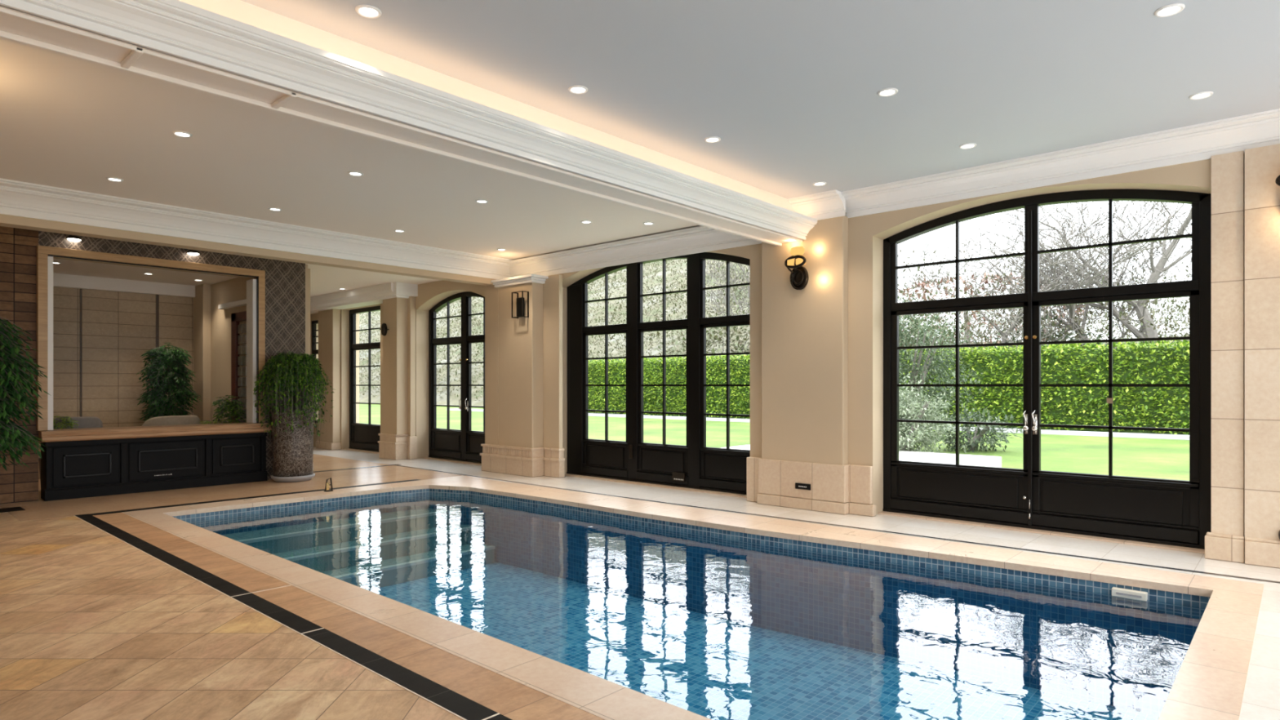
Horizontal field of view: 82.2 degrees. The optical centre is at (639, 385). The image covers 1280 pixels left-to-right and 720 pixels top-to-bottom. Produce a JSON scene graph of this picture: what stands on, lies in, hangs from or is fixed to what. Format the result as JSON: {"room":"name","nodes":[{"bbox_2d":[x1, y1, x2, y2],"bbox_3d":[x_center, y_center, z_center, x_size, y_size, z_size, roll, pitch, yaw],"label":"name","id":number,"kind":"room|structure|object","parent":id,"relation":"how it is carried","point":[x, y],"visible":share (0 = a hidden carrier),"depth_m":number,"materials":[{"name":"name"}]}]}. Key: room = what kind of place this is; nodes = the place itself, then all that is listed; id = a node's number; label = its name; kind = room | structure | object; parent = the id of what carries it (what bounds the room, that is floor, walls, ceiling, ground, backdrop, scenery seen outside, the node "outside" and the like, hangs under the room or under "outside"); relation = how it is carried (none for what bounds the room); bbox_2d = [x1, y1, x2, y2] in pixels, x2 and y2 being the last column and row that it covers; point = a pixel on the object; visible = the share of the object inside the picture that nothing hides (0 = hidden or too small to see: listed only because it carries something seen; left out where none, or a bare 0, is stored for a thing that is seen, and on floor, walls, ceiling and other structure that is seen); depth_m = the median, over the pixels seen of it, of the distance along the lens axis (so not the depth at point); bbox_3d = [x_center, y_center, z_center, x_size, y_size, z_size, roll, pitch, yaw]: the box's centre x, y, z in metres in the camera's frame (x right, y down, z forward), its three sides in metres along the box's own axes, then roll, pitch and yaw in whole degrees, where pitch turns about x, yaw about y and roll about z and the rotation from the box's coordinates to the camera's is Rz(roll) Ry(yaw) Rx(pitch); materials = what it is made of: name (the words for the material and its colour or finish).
{"room":"indoor swimming pool","nodes":[
{"label":"indoor swimming pool","id":0,"kind":"room"},
{"bbox_2d":[38,286,193,478],"bbox_3d":[-9.586,-0.050,11.248,0.200,3.000,5.090,0,0,42],"label":"wall","id":1,"kind":"structure","parent":0,"point":[118,327],"depth_m":12.07,"materials":[{"name":"beige tile"}]},
{"bbox_2d":[80,288,159,416],"bbox_3d":[-8.605,-0.050,12.169,0.025,3.000,1.090,0,0,42],"label":"trim","id":2,"kind":"structure","parent":1,"relation":"attached to","point":[81,290],"depth_m":11.78,"materials":[{"name":"brown wood"}]},
{"bbox_2d":[53,257,238,297],"bbox_3d":[-8.657,-1.700,10.412,2.700,0.300,5.090,0,0,42],"label":"ceiling","id":3,"kind":"structure","parent":0,"point":[68,273],"depth_m":11.79,"materials":[{"name":"white paint"}]},
{"bbox_2d":[0,226,305,503],"bbox_3d":[-8.235,-0.265,8.713,0.300,3.430,8.330,0,0,42],"label":"wall","id":4,"kind":"structure","parent":0,"point":[285,281],"depth_m":9.45,"materials":[{"name":"tile"}]},
{"bbox_2d":[66,235,81,241],"bbox_3d":[-7.286,-1.889,9.453,0.160,0.066,0.160,0,0,42],"label":"spot lamp","id":5,"kind":"object","parent":4,"relation":"attached to","point":[70,237],"visible":1,"depth_m":9.41,"materials":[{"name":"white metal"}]},
{"bbox_2d":[36,244,265,431],"bbox_3d":[-6.735,-0.590,10.282,0.330,2.320,2.710,0,0,42],"label":"mirror frame","id":6,"kind":"structure","parent":4,"relation":"in","point":[255,287],"depth_m":9.87,"materials":[{"name":"brown wood"}]},
{"bbox_2d":[186,249,199,255],"bbox_3d":[-6.369,-1.889,10.472,0.160,0.066,0.160,0,0,42],"label":"spot lamp","id":7,"kind":"object","parent":4,"relation":"attached to","point":[192,252],"visible":1,"depth_m":10.42,"materials":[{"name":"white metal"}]},
{"bbox_2d":[0,213,495,285],"bbox_3d":[-5.959,-1.990,8.461,0.220,0.620,11.000,0,0,42],"label":"wall","id":8,"kind":"structure","parent":0,"point":[6,220],"depth_m":9.13,"materials":[{"name":"beige paint"}]},
{"bbox_2d":[0,177,513,279],"bbox_3d":[-5.759,-1.920,8.280,0.320,0.300,11.000,0,0,42],"label":"trim","id":9,"kind":"structure","parent":8,"relation":"attached to","point":[17,198],"depth_m":9.03,"materials":[{"name":"white paint"}]},
{"bbox_2d":[211,264,310,422],"bbox_3d":[-9.293,-0.265,9.929,2.900,3.430,8.720,0,0,42],"label":"wall","id":10,"kind":"structure","parent":0,"point":[235,289],"depth_m":12.41,"materials":[{"name":"beige paint"}]},
{"bbox_2d":[193,284,211,424],"bbox_3d":[-7.666,-0.150,12.857,0.500,3.200,0.130,0,0,42],"label":"trim","id":11,"kind":"structure","parent":10,"relation":"attached to","point":[202,299],"depth_m":12.72,"materials":[{"name":"beige paint"}]},
{"bbox_2d":[217,298,246,309],"bbox_3d":[-6.505,-1.310,11.838,1.390,0.080,0.090,0,0,42],"label":"trim","id":12,"kind":"structure","parent":10,"relation":"attached to","point":[242,302],"depth_m":11.84,"materials":[{"name":"white paint"}]},
{"bbox_2d":[231,311,246,422],"bbox_3d":[-6.324,0.140,11.695,0.850,2.620,0.060,0,0,42],"label":"door","id":13,"kind":"structure","parent":10,"relation":"in","point":[237,328],"depth_m":11.80,"materials":[{"name":"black wood"}]},
{"bbox_2d":[0,39,701,259],"bbox_3d":[-3.797,-2.185,6.797,5.420,0.230,11.420,0,0,42],"label":"ceiling","id":14,"kind":"structure","parent":0,"point":[66,122],"depth_m":7.07,"materials":[{"name":"white paint"}]},
{"bbox_2d":[106,177,123,182],"bbox_3d":[-5.272,-2.065,7.371,0.144,0.010,0.144,0,0,42],"label":"recessed light","id":15,"kind":"object","parent":14,"relation":"in","point":[112,179],"visible":1,"depth_m":7.36,"materials":[{"name":"white paint"}]},
{"bbox_2d":[172,130,192,137],"bbox_3d":[-3.765,-2.065,6.041,0.144,0.010,0.144,0,0,42],"label":"recessed light","id":16,"kind":"object","parent":14,"relation":"in","point":[179,133],"visible":1,"depth_m":6.04,"materials":[{"name":"white paint"}]},
{"bbox_2d":[268,207,281,211],"bbox_3d":[-4.282,-2.065,8.620,0.144,0.010,0.144,0,0,42],"label":"recessed light","id":17,"kind":"object","parent":14,"relation":"in","point":[275,209],"visible":1,"depth_m":8.61,"materials":[{"name":"white paint"}]},
{"bbox_2d":[347,171,363,176],"bbox_3d":[-2.776,-2.065,7.169,0.144,0.010,0.144,0,0,42],"label":"recessed light","id":18,"kind":"object","parent":14,"relation":"in","point":[351,173],"visible":1,"depth_m":7.16,"materials":[{"name":"white paint"}]},
{"bbox_2d":[475,199,488,203],"bbox_3d":[-1.778,-2.065,8.248,0.144,0.010,0.144,0,0,42],"label":"recessed light","id":19,"kind":"object","parent":14,"relation":"in","point":[479,201],"visible":1,"depth_m":8.23,"materials":[{"name":"white paint"}]},
{"bbox_2d":[580,220,591,223],"bbox_3d":[-0.678,-2.065,9.290,0.144,0.010,0.144,0,0,42],"label":"recessed light","id":20,"kind":"object","parent":14,"relation":"in","point":[582,221],"visible":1,"depth_m":9.27,"materials":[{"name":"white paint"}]},
{"bbox_2d":[643,222,654,225],"bbox_3d":[0.111,-2.065,9.374,0.144,0.010,0.144,0,0,42],"label":"recessed light","id":21,"kind":"object","parent":14,"relation":"in","point":[644,223],"visible":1,"depth_m":9.35,"materials":[{"name":"white paint"}]},
{"bbox_2d":[305,263,442,297],"bbox_3d":[-8.977,-2.140,11.461,8.320,0.320,11.420,0,0,42],"label":"ceiling","id":22,"kind":"structure","parent":0,"point":[324,280],"depth_m":13.75,"materials":[{"name":"white paint"}]},
{"bbox_2d":[0,446,1279,719],"bbox_3d":[-4.229,1.499,7.185,21.100,0.101,11.420,0,0,42],"label":"floor","id":23,"kind":"structure","parent":0,"point":[94,626],"depth_m":4.52,"materials":[{"name":"stone"}]},
{"bbox_2d":[0,506,25,512],"bbox_3d":[-8.586,1.453,7.165,0.350,0.014,3.960,0,0,42],"label":"trim","id":24,"kind":"structure","parent":23,"relation":"on","point":[13,508],"depth_m":8.53,"materials":[{"name":"black stone"}]},
{"bbox_2d":[0,316,49,470],"bbox_3d":[-7.408,0.293,7.798,1.802,2.314,1.262,0,0,-37],"label":"potted palm","id":25,"kind":"object","parent":23,"relation":"on","point":[11,374],"visible":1,"depth_m":8.04,"materials":[{"name":"green plant"}]},
{"bbox_2d":[38,415,79,482],"bbox_3d":[-7.740,0.925,9.683,0.490,1.050,0.489,0,0,-7],"label":"fern","id":26,"kind":"object","parent":23,"relation":"on","point":[64,419],"visible":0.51,"depth_m":9.73,"materials":[{"name":"green plant"}]},
{"bbox_2d":[38,457,40,482],"bbox_3d":[-7.802,1.200,9.717,0.252,0.500,0.252,0,0,42],"label":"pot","id":27,"kind":"object","parent":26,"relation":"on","point":[39,459],"depth_m":9.62,"materials":[{"name":"stone"}]},
{"bbox_2d":[53,416,102,429],"bbox_3d":[-7.904,0.941,10.239,0.644,1.022,0.692,0,0,42],"label":"tub chair","id":28,"kind":"object","parent":23,"relation":"on","point":[84,422],"visible":0.06,"depth_m":10.10,"materials":[{"name":"beige fabric"}]},
{"bbox_2d":[40,432,267,501],"bbox_3d":[-6.678,1.080,10.278,0.400,0.740,2.660,0,0,42],"label":"base cabinet","id":29,"kind":"object","parent":23,"relation":"on","point":[72,469],"visible":0.98,"depth_m":10.01,"materials":[{"name":"black paint"}]},
{"bbox_2d":[38,422,271,442],"bbox_3d":[-6.640,0.640,10.231,0.440,0.140,2.720,0,0,42],"label":"countertop","id":30,"kind":"structure","parent":29,"relation":"on","point":[135,432],"depth_m":9.96,"materials":[{"name":"brown wood"}]},
{"bbox_2d":[136,342,202,422],"bbox_3d":[-7.773,0.374,12.130,0.916,2.151,0.816,0,0,-23],"label":"indoor tree","id":31,"kind":"object","parent":23,"relation":"on","point":[164,359],"visible":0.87,"depth_m":11.99,"materials":[{"name":"green plant"}]},
{"bbox_2d":[142,415,199,426],"bbox_3d":[-7.110,0.951,11.115,0.760,1.002,0.818,0,0,36],"label":"tub chair","id":32,"kind":"object","parent":23,"relation":"on","point":[171,420],"visible":0.13,"depth_m":10.82,"materials":[{"name":"beige fabric"}]},
{"bbox_2d":[200,417,229,423],"bbox_3d":[-6.453,0.972,11.208,0.401,0.956,0.455,0,0,42],"label":"leaf plant","id":33,"kind":"object","parent":23,"relation":"on","point":[223,420],"visible":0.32,"depth_m":11.21,"materials":[{"name":"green plant"}]},
{"bbox_2d":[211,395,247,422],"bbox_3d":[-6.402,0.799,11.434,0.598,1.301,0.501,0,0,42],"label":"bush","id":34,"kind":"object","parent":23,"relation":"on","point":[226,403],"visible":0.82,"depth_m":11.36,"materials":[{"name":"green plant"}]},
{"bbox_2d":[73,515,500,719],"bbox_3d":[-1.422,1.458,4.055,12.740,0.024,0.417,0,0,42],"label":"trim","id":35,"kind":"structure","parent":23,"relation":"on","point":[371,670],"depth_m":4.26,"materials":[{"name":"tile"}]},
{"bbox_2d":[74,479,511,719],"bbox_3d":[-0.139,1.458,5.480,12.740,0.024,4.240,0,0,42],"label":"trim","id":36,"kind":"structure","parent":23,"relation":"on","point":[457,704],"depth_m":4.32,"materials":[{"name":"black stone"}]},
{"bbox_2d":[253,351,335,482],"bbox_3d":[-5.295,0.467,11.175,1.077,1.965,1.135,0,0,15],"label":"trailing plant","id":37,"kind":"object","parent":23,"relation":"on","point":[295,380],"visible":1,"depth_m":10.95,"materials":[{"name":"green plant"}]},
{"bbox_2d":[93,512,604,719],"bbox_3d":[-1.317,1.459,4.052,12.580,0.022,0.280,0,0,42],"label":"trim","id":38,"kind":"structure","parent":23,"relation":"on","point":[511,699],"depth_m":4.21,"materials":[{"name":"beige stone"}]},
{"bbox_2d":[122,475,1263,719],"bbox_3d":[-0.684,1.998,6.847,9.780,1.104,4.740,0,0,42],"label":"swimming pool","id":39,"kind":"object","parent":23,"relation":"in","point":[606,607],"visible":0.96,"depth_m":6.56,"materials":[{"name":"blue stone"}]},
{"bbox_2d":[324,477,333,492],"bbox_3d":[-4.248,1.354,10.018,0.060,0.184,0.115,0,0,42],"label":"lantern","id":40,"kind":"object","parent":39,"relation":"on","point":[326,486],"visible":1,"depth_m":10.00,"materials":[{"name":"brown metal"}]},
{"bbox_2d":[312,464,1279,582],"bbox_3d":[0.528,1.453,7.925,14.820,0.013,1.885,0,0,42],"label":"trim","id":41,"kind":"structure","parent":23,"relation":"on","point":[389,464],"depth_m":7.29,"materials":[{"name":"beige stone"}]},
{"bbox_2d":[240,0,1279,198],"bbox_3d":[1.003,-2.225,2.474,7.020,0.150,11.420,0,0,42],"label":"ceiling","id":42,"kind":"structure","parent":0,"point":[788,89],"depth_m":4.99,"materials":[{"name":"grey paint"}]},
{"bbox_2d":[355,4,382,18],"bbox_3d":[-1.559,-2.145,4.216,0.144,0.010,0.144,0,0,42],"label":"recessed light","id":43,"kind":"object","parent":42,"relation":"in","point":[369,11],"visible":1,"depth_m":4.21,"materials":[{"name":"white paint"}]},
{"bbox_2d":[568,84,587,93],"bbox_3d":[-0.449,-2.145,5.330,0.144,0.010,0.144,0,0,42],"label":"recessed light","id":44,"kind":"object","parent":42,"relation":"in","point":[577,89],"visible":1,"depth_m":5.32,"materials":[{"name":"white paint"}]},
{"bbox_2d":[704,136,720,142],"bbox_3d":[0.634,-2.145,6.413,0.144,0.010,0.144,0,0,42],"label":"recessed light","id":45,"kind":"object","parent":42,"relation":"in","point":[711,139],"visible":1,"depth_m":6.40,"materials":[{"name":"white paint"}]},
{"bbox_2d":[813,181,826,186],"bbox_3d":[1.913,-2.145,7.818,0.144,0.010,0.144,0,0,42],"label":"recessed light","id":46,"kind":"object","parent":42,"relation":"in","point":[820,183],"visible":1,"depth_m":7.81,"materials":[{"name":"white paint"}]},
{"bbox_2d":[877,88,897,96],"bbox_3d":[1.814,-2.145,5.377,0.144,0.010,0.144,0,0,42],"label":"recessed light","id":47,"kind":"object","parent":42,"relation":"in","point":[886,91],"visible":1,"depth_m":5.37,"materials":[{"name":"white paint"}]},
{"bbox_2d":[959,142,976,149],"bbox_3d":[2.941,-2.145,6.583,0.144,0.010,0.144,0,0,42],"label":"recessed light","id":48,"kind":"object","parent":42,"relation":"in","point":[968,145],"visible":1,"depth_m":6.57,"materials":[{"name":"white paint"}]},
{"bbox_2d":[1154,3,1185,17],"bbox_3d":[3.030,-2.145,4.202,0.144,0.010,0.144,0,0,42],"label":"recessed light","id":49,"kind":"object","parent":42,"relation":"in","point":[1169,9],"visible":1,"depth_m":4.20,"materials":[{"name":"white paint"}]},
{"bbox_2d":[1189,91,1213,99],"bbox_3d":[4.155,-2.145,5.436,0.144,0.010,0.144,0,0,42],"label":"recessed light","id":50,"kind":"object","parent":42,"relation":"in","point":[1202,95],"visible":1,"depth_m":5.43,"materials":[{"name":"white paint"}]},
{"bbox_2d":[310,153,1244,539],"bbox_3d":[-0.548,-0.400,11.272,21.100,3.800,0.420,0,0,42],"label":"wall","id":51,"kind":"structure","parent":0,"point":[867,233],"depth_m":8.31,"materials":[{"name":"beige paint"}]},
{"bbox_2d":[311,320,318,422],"bbox_3d":[-7.707,-0.325,17.556,0.450,2.450,0.080,0,0,42],"label":"window","id":52,"kind":"structure","parent":51,"relation":"in","point":[314,351],"depth_m":17.65,"materials":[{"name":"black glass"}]},
{"bbox_2d":[342,305,380,453],"bbox_3d":[-5.977,-0.130,16.100,1.730,3.160,0.250,0,0,42],"label":"door","id":53,"kind":"structure","parent":51,"relation":"in","point":[364,437],"depth_m":16.34,"materials":[{"name":"black wood"}]},
{"bbox_2d":[351,311,380,344],"bbox_3d":[-5.944,-1.285,16.144,1.500,0.710,0.060,0,0,42],"label":"light","id":54,"kind":"object","parent":53,"relation":"on","point":[353,313],"depth_m":16.42,"materials":[{"name":"clear glass"}]},
{"bbox_2d":[310,282,417,314],"bbox_3d":[-6.541,-1.845,16.049,5.400,0.270,0.500,0,0,42],"label":"trim","id":55,"kind":"structure","parent":51,"relation":"attached to","point":[373,295],"depth_m":15.07,"materials":[{"name":"white paint"}]},
{"bbox_2d":[315,433,417,460],"bbox_3d":[-6.132,1.205,15.734,4.330,0.490,0.420,0,0,42],"label":"column base","id":56,"kind":"structure","parent":51,"relation":"attached to","point":[391,446],"depth_m":14.38,"materials":[{"name":"stone"}]},
{"bbox_2d":[318,296,415,443],"bbox_3d":[-5.978,-0.265,15.643,3.880,3.430,0.350,0,0,42],"label":"trim","id":57,"kind":"structure","parent":51,"relation":"attached to","point":[398,313],"depth_m":14.46,"materials":[{"name":"beige paint"}]},
{"bbox_2d":[379,323,389,336],"bbox_3d":[-5.037,-1.100,14.476,0.341,0.260,0.125,0,0,42],"label":"wall lamp","id":58,"kind":"object","parent":51,"relation":"attached to","point":[384,329],"visible":1,"depth_m":14.43,"materials":[{"name":"brown metal"}]},
{"bbox_2d":[0,7,802,246],"bbox_3d":[-1.820,-1.685,4.734,0.360,0.030,11.000,0,0,42],"label":"trim","id":59,"kind":"structure","parent":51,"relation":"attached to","point":[125,66],"depth_m":4.46,"materials":[{"name":"white paint"}]},
{"bbox_2d":[0,0,802,243],"bbox_3d":[-1.813,-1.975,4.727,0.380,0.550,11.000,0,0,42],"label":"trim","id":60,"kind":"structure","parent":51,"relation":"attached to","point":[247,13],"depth_m":4.83,"materials":[{"name":"white paint"}]},
{"bbox_2d":[0,0,817,239],"bbox_3d":[-1.612,-1.808,4.546,0.180,0.215,11.000,0,0,42],"label":"trim","id":61,"kind":"structure","parent":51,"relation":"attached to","point":[175,28],"depth_m":4.50,"materials":[{"name":"white paint"}]},
{"bbox_2d":[422,291,484,465],"bbox_3d":[-3.328,-0.155,13.849,2.440,3.210,0.250,0,0,42],"label":"door","id":62,"kind":"structure","parent":51,"relation":"in","point":[463,445],"depth_m":13.97,"materials":[{"name":"black wood"}]},
{"bbox_2d":[431,302,461,338],"bbox_3d":[-3.730,-1.304,14.285,1.060,0.748,0.060,0,0,42],"label":"light","id":63,"kind":"object","parent":62,"relation":"on","point":[438,306],"depth_m":14.40,"materials":[{"name":"clear glass"}]},
{"bbox_2d":[466,296,484,335],"bbox_3d":[-2.853,-1.304,13.495,1.060,0.748,0.060,0,0,42],"label":"light","id":64,"kind":"object","parent":62,"relation":"on","point":[469,314],"depth_m":13.80,"materials":[{"name":"clear glass"}]},
{"bbox_2d":[490,273,548,287],"bbox_3d":[-1.940,-1.685,11.960,1.050,0.110,0.420,0,0,42],"label":"trim","id":65,"kind":"structure","parent":51,"relation":"attached to","point":[527,278],"depth_m":11.73,"materials":[{"name":"white paint"}]},
{"bbox_2d":[511,290,528,318],"bbox_3d":[-1.914,-1.286,11.728,0.276,0.412,0.130,0,0,42],"label":"wall lantern","id":66,"kind":"object","parent":51,"relation":"attached to","point":[520,301],"visible":1,"depth_m":11.68,"materials":[{"name":"brown metal"}]},
{"bbox_2d":[480,444,564,478],"bbox_3d":[-1.950,1.222,12.009,1.750,0.455,0.360,0,0,42],"label":"baseboard","id":67,"kind":"structure","parent":51,"relation":"attached to","point":[513,460],"depth_m":11.73,"materials":[{"name":"stone"}]},
{"bbox_2d":[484,274,562,448],"bbox_3d":[-1.926,-0.150,12.028,1.640,3.200,0.300,0,0,42],"label":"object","id":68,"kind":"structure","parent":51,"relation":"attached to","point":[523,356],"depth_m":11.77,"materials":[{"name":"beige paint"}]},
{"bbox_2d":[506,226,761,276],"bbox_3d":[-0.321,-1.907,10.613,5.280,0.285,0.256,0,0,42],"label":"trim","id":69,"kind":"structure","parent":51,"relation":"attached to","point":[699,239],"depth_m":10.47,"materials":[{"name":"white paint"}]},
{"bbox_2d":[564,252,750,497],"bbox_3d":[0.180,-0.230,10.691,3.720,3.360,0.250,0,0,42],"label":"door","id":70,"kind":"structure","parent":51,"relation":"in","point":[695,466],"depth_m":10.70,"materials":[{"name":"black wood"}]},
{"bbox_2d":[583,266,627,326],"bbox_3d":[-0.519,-1.368,11.394,1.020,0.876,0.060,0,0,42],"label":"light","id":71,"kind":"object","parent":70,"relation":"on","point":[604,272],"depth_m":11.38,"materials":[{"name":"clear glass"}]},
{"bbox_2d":[638,257,688,322],"bbox_3d":[0.350,-1.383,10.611,1.000,0.907,0.060,0,0,42],"label":"light","id":72,"kind":"object","parent":70,"relation":"on","point":[641,295],"depth_m":10.61,"materials":[{"name":"clear glass"}]},
{"bbox_2d":[700,258,750,317],"bbox_3d":[1.183,-1.345,9.862,0.920,0.830,0.060,0,0,42],"label":"light","id":73,"kind":"object","parent":70,"relation":"on","point":[744,261],"depth_m":9.86,"materials":[{"name":"clear glass"}]},
{"bbox_2d":[784,246,808,289],"bbox_3d":[1.832,-1.363,8.566,0.302,0.493,0.156,0,0,42],"label":"wall sconce","id":74,"kind":"object","parent":51,"relation":"attached to","point":[799,277],"visible":1,"depth_m":8.55,"materials":[{"name":"brown metal"}]},
{"bbox_2d":[761,215,848,465],"bbox_3d":[1.928,-0.375,8.672,1.080,3.090,0.130,0,0,42],"label":"pilaster","id":75,"kind":"object","parent":51,"relation":"attached to","point":[805,331],"depth_m":8.55,"materials":[{"name":"beige paint"}]},
{"bbox_2d":[746,457,875,516],"bbox_3d":[1.946,1.175,8.633,1.660,0.550,0.165,0,0,42],"label":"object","id":76,"kind":"object","parent":51,"relation":"attached to","point":[846,489],"visible":0.98,"depth_m":8.49,"materials":[{"name":"stone"}]},
{"bbox_2d":[795,482,810,490],"bbox_3d":[1.900,1.180,8.566,0.200,0.070,0.015,0,0,42],"label":"wall socket","id":77,"kind":"object","parent":76,"relation":"attached to","point":[797,486],"visible":1,"depth_m":8.56,"materials":[{"name":"black metal"}]},
{"bbox_2d":[787,189,845,220],"bbox_3d":[2.001,-2.027,8.357,0.610,0.246,0.240,0,0,42],"label":"trim","id":78,"kind":"structure","parent":51,"relation":"attached to","point":[828,204],"depth_m":8.34,"materials":[{"name":"white paint"}]},
{"bbox_2d":[878,189,1211,553],"bbox_3d":[3.866,-0.223,7.372,3.000,3.345,0.250,0,0,42],"label":"door","id":79,"kind":"structure","parent":51,"relation":"in","point":[1172,514],"depth_m":7.22,"materials":[{"name":"black wood"}]},
{"bbox_2d":[890,204,1031,303],"bbox_3d":[3.401,-1.373,7.864,1.450,0.885,0.060,0,0,42],"label":"light","id":80,"kind":"object","parent":79,"relation":"on","point":[963,215],"depth_m":7.85,"materials":[{"name":"clear glass"}]},
{"bbox_2d":[1031,199,1199,292],"bbox_3d":[4.441,-1.372,6.928,1.350,0.884,0.060,0,0,42],"label":"light","id":81,"kind":"object","parent":79,"relation":"on","point":[1035,204],"depth_m":6.91,"materials":[{"name":"clear glass"}]},
{"bbox_2d":[840,108,1279,217],"bbox_3d":[4.675,-2.027,6.126,6.450,0.246,0.240,0,0,42],"label":"trim","id":82,"kind":"structure","parent":51,"relation":"attached to","point":[1201,141],"depth_m":6.74,"materials":[{"name":"white paint"}]},
{"bbox_2d":[1211,143,1279,540],"bbox_3d":[5.920,-0.235,5.125,3.060,3.370,0.060,0,0,42],"label":"wall","id":83,"kind":"structure","parent":0,"point":[1262,164],"depth_m":5.97,"materials":[{"name":"stone"}]},
{"bbox_2d":[1204,532,1279,568],"bbox_3d":[5.892,1.343,5.124,3.100,0.215,0.100,0,0,42],"label":"baseboard","id":84,"kind":"structure","parent":83,"relation":"attached to","point":[1221,547],"depth_m":5.98,"materials":[{"name":"stone"}]},
{"bbox_2d":[1275,174,1279,186],"bbox_3d":[5.127,-1.533,5.694,0.302,0.493,0.156,0,0,42],"label":"wall sconce","id":85,"kind":"object","parent":83,"relation":"attached to","point":[1277,179],"visible":1,"depth_m":5.75,"materials":[{"name":"brown metal"}]},
{"label":"outside","id":86,"kind":"structure","parent":0,"visible":0},
{"bbox_2d":[359,258,1188,406],"bbox_3d":[12.655,-15.105,82.800,192.000,33.710,78.000,0,0,42],"label":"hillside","id":87,"kind":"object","parent":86,"point":[454,401],"visible":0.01,"depth_m":65.85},
{"bbox_2d":[656,301,750,361],"bbox_3d":[4.669,-1.310,39.234,9.602,6.641,7.167,0,0,42],"label":"shrub","id":88,"kind":"object","parent":87,"relation":"on","point":[744,348],"visible":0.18,"depth_m":38.62,"materials":[{"name":"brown plant"}]},
{"bbox_2d":[684,259,750,315],"bbox_3d":[6.434,-6.873,50.266,5.830,10.732,8.672,0,0,-17],"label":"bare tree","id":89,"kind":"object","parent":87,"relation":"on","point":[708,261],"visible":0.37,"depth_m":50.42,"materials":[{"name":"grey plant"}]},
{"bbox_2d":[359,235,1191,400],"bbox_3d":[5.845,-14.838,76.747,106.605,33.059,58.594,0,0,42],"label":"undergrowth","id":90,"kind":"object","parent":87,"relation":"on","point":[1178,307],"visible":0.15,"depth_m":46.30,"materials":[{"name":"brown plant"}]},
{"bbox_2d":[898,313,977,353],"bbox_3d":[11.951,-0.863,32.217,5.392,5.616,6.017,0,0,-14],"label":"shrub","id":91,"kind":"object","parent":87,"relation":"on","point":[962,327],"visible":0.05,"depth_m":31.42,"materials":[{"name":"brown plant"}]},
{"bbox_2d":[897,271,1084,352],"bbox_3d":[18.391,-3.408,41.324,11.936,6.016,7.020,0,0,42],"label":"tree","id":92,"kind":"object","parent":87,"relation":"on","point":[986,282],"visible":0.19,"depth_m":40.32,"materials":[{"name":"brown plant"}]},
{"bbox_2d":[901,204,1146,351],"bbox_3d":[15.573,-3.834,30.177,7.583,8.629,6.606,0,0,-11],"label":"bare tree","id":93,"kind":"object","parent":87,"relation":"on","point":[1015,322],"visible":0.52,"depth_m":30.13,"materials":[{"name":"grey plant"}]},
{"bbox_2d":[961,314,1126,352],"bbox_3d":[16.742,-0.515,30.376,7.206,5.069,5.472,0,0,42],"label":"shrub","id":94,"kind":"object","parent":87,"relation":"on","point":[1046,316],"visible":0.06,"depth_m":30.15,"materials":[{"name":"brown plant"}]},
{"bbox_2d":[964,221,1166,349],"bbox_3d":[17.154,-3.074,29.176,6.749,6.658,7.238,0,0,42],"label":"bare tree","id":95,"kind":"object","parent":87,"relation":"on","point":[1070,308],"visible":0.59,"depth_m":28.50,"materials":[{"name":"grey plant"}]},
{"bbox_2d":[982,200,1191,347],"bbox_3d":[18.779,-5.068,28.648,7.297,10.554,11.468,0,0,-24],"label":"bare tree","id":96,"kind":"object","parent":87,"relation":"on","point":[1159,268],"visible":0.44,"depth_m":28.78,"materials":[{"name":"grey plant"}]},
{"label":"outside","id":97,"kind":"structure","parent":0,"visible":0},
{"bbox_2d":[359,404,1189,480],"bbox_3d":[6.694,1.660,22.379,100.000,0.180,25.780,0,0,42],"label":"lawn","id":98,"kind":"structure","parent":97,"point":[1153,458],"depth_m":19.22,"materials":[{"name":"green plant"}]},
{"bbox_2d":[449,408,1189,439],"bbox_3d":[14.083,1.520,23.113,70.000,0.099,0.800,0,0,42],"label":"garden path","id":99,"kind":"structure","parent":98,"relation":"on","point":[1179,437],"depth_m":23.41,"materials":[{"name":"grey stone"}]},
{"bbox_2d":[720,444,1001,467],"bbox_3d":[3.800,1.435,13.971,4.950,0.269,2.850,0,0,42],"label":"stone slab","id":100,"kind":"object","parent":98,"relation":"on","point":[931,457],"visible":0.14,"depth_m":13.16,"materials":[{"name":"white stone"}]},
{"bbox_2d":[588,339,1189,435],"bbox_3d":[13.707,0.041,27.179,50.000,3.230,2.461,0,0,42],"label":"clipped hedge","id":101,"kind":"object","parent":98,"relation":"on","point":[1132,406],"visible":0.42,"depth_m":25.62,"materials":[{"name":"green plant"}]},
{"bbox_2d":[897,285,988,452],"bbox_3d":[6.050,-0.283,16.708,3.078,3.906,3.238,0,0,-43],"label":"shrub","id":102,"kind":"object","parent":98,"relation":"on","point":[922,337],"visible":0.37,"depth_m":16.38,"materials":[{"name":"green plant"}]},
{"bbox_2d":[929,405,1022,453],"bbox_3d":[8.038,1.088,17.726,2.356,1.217,2.056,0,0,42],"label":"shrub","id":103,"kind":"object","parent":98,"relation":"on","point":[978,437],"visible":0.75,"depth_m":17.40,"materials":[{"name":"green plant"}]},
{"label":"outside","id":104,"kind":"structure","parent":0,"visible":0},
{"bbox_2d":[898,373,960,453],"bbox_3d":[5.311,0.699,14.895,2.237,1.895,2.248,0,0,17],"label":"shrub","id":105,"kind":"object","parent":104,"point":[907,442],"visible":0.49,"depth_m":14.52,"materials":[{"name":"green plant"}]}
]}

